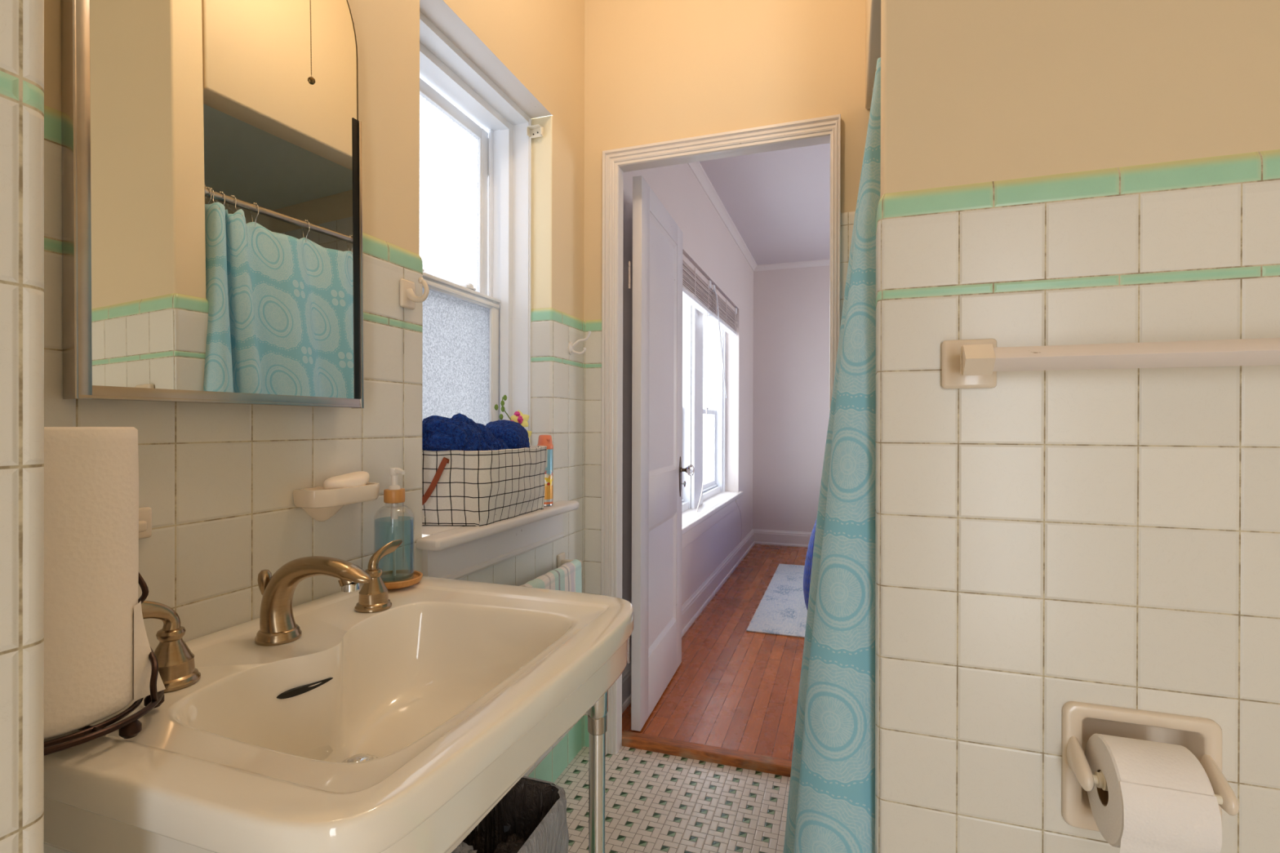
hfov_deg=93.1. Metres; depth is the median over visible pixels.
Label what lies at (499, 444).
bath towel
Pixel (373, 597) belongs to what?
handle
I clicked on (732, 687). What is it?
floor
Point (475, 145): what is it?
window
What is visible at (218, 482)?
wall
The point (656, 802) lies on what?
floor
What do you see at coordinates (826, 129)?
door frame
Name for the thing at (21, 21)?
wall
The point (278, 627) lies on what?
faucet
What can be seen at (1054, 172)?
wall
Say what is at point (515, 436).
bath towel
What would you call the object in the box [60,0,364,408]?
mirror
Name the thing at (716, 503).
window
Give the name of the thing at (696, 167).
trim
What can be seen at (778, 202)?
ceiling
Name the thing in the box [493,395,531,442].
orchid
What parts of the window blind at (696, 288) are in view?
rail, lift cord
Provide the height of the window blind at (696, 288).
1.461 m
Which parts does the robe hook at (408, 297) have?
hook plate, hook arm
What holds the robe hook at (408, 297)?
attached to the wall at (218, 482)
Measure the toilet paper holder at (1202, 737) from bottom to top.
0.176 m
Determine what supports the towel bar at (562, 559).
attached to the wall at (218, 482)
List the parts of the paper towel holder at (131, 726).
tension arm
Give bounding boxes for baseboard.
[622,528,755,713]
[753,528,811,547]
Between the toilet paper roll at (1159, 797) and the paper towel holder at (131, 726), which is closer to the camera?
the paper towel holder at (131, 726)
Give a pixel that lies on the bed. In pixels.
(808, 562)
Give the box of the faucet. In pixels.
[254,555,371,646]
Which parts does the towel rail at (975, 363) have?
plate, rail post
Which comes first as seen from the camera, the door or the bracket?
the bracket
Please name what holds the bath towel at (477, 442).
in the storage basket
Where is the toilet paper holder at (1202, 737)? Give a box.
[1062,701,1239,831]
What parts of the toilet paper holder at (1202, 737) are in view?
holder arm, holder arm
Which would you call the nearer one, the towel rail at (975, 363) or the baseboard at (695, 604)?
the towel rail at (975, 363)
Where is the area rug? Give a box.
[746,564,807,638]
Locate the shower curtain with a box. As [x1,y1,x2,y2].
[782,57,880,852]
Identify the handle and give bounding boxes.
[141,600,200,693]
[354,539,402,613]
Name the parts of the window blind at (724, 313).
rail, lift cord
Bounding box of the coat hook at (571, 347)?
[568,331,591,355]
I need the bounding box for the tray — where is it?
[293,482,379,508]
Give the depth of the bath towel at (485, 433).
1.53 m
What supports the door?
attached to the door frame
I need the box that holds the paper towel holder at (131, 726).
[44,572,164,755]
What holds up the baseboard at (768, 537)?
attached to the wall at (791, 397)
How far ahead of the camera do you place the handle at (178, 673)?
0.69 m
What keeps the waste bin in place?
on the floor at (656, 802)
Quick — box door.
[626,175,694,731]
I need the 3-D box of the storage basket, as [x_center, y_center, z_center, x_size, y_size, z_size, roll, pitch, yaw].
[-0.404,0.146,1.587,0.199,0.182,0.428,0,0,19]
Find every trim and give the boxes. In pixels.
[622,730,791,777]
[687,161,757,271]
[754,258,829,271]
[865,0,880,109]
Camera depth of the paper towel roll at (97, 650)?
0.55 m
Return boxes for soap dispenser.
[383,467,404,576]
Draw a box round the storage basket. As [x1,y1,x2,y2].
[422,445,546,526]
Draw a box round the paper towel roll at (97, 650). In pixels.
[44,426,165,739]
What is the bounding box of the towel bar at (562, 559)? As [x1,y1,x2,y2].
[557,552,582,568]
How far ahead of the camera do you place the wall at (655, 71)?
1.98 m
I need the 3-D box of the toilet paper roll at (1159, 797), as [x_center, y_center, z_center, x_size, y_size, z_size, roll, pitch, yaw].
[0.661,0.481,0.791,0.097,0.131,0.133,0,0,19]
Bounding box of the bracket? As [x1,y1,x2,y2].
[526,124,543,138]
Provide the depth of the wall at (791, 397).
5.51 m
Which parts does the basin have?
leg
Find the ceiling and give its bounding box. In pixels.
[699,142,830,265]
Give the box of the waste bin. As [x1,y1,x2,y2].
[451,776,568,852]
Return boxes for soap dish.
[293,482,379,521]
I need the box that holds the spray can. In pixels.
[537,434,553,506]
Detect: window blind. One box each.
[682,253,711,511]
[705,284,737,486]
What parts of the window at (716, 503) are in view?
sash, sash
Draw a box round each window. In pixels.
[416,11,578,579]
[681,298,743,549]
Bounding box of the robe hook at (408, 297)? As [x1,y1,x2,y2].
[400,277,429,309]
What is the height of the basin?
0.935 m
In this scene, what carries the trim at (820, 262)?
attached to the wall at (791, 397)
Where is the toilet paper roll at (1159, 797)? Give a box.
[1084,733,1222,852]
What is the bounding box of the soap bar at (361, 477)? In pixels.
[323,471,369,489]
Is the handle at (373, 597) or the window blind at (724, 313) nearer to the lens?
the handle at (373, 597)
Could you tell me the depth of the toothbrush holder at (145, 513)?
0.78 m
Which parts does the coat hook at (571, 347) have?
hook plate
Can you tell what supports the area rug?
on the floor at (732, 687)
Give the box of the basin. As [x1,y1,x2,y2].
[44,539,634,852]
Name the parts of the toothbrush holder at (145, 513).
holder arm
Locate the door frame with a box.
[600,113,840,754]
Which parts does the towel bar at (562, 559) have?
bracket arm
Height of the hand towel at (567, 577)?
0.280 m
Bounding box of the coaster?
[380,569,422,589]
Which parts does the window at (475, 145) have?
pane, sash, pane, sash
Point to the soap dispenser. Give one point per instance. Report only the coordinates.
(394, 495)
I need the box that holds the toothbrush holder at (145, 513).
[138,506,151,539]
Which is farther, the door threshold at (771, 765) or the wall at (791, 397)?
the wall at (791, 397)
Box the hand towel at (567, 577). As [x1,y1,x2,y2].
[520,559,582,592]
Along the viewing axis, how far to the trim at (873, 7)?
1.54 m
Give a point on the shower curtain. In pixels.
(831, 802)
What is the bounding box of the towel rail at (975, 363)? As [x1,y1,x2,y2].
[941,337,1279,388]
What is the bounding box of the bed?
[803,517,817,609]
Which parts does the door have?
panel, panel, knob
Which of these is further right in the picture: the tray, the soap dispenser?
the soap dispenser
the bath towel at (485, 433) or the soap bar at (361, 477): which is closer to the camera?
the soap bar at (361, 477)
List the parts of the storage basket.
leather handle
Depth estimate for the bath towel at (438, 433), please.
1.42 m
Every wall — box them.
[0,0,44,852]
[44,0,753,852]
[583,0,870,746]
[752,265,829,532]
[875,0,1279,852]
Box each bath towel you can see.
[422,415,472,451]
[451,413,497,446]
[458,425,493,450]
[484,419,529,448]
[489,438,508,450]
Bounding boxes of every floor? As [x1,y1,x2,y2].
[553,746,790,852]
[622,544,807,759]
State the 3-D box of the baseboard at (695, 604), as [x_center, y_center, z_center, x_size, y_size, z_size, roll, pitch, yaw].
[0.466,1.019,3.892,0.026,0.134,3.638,0,0,19]

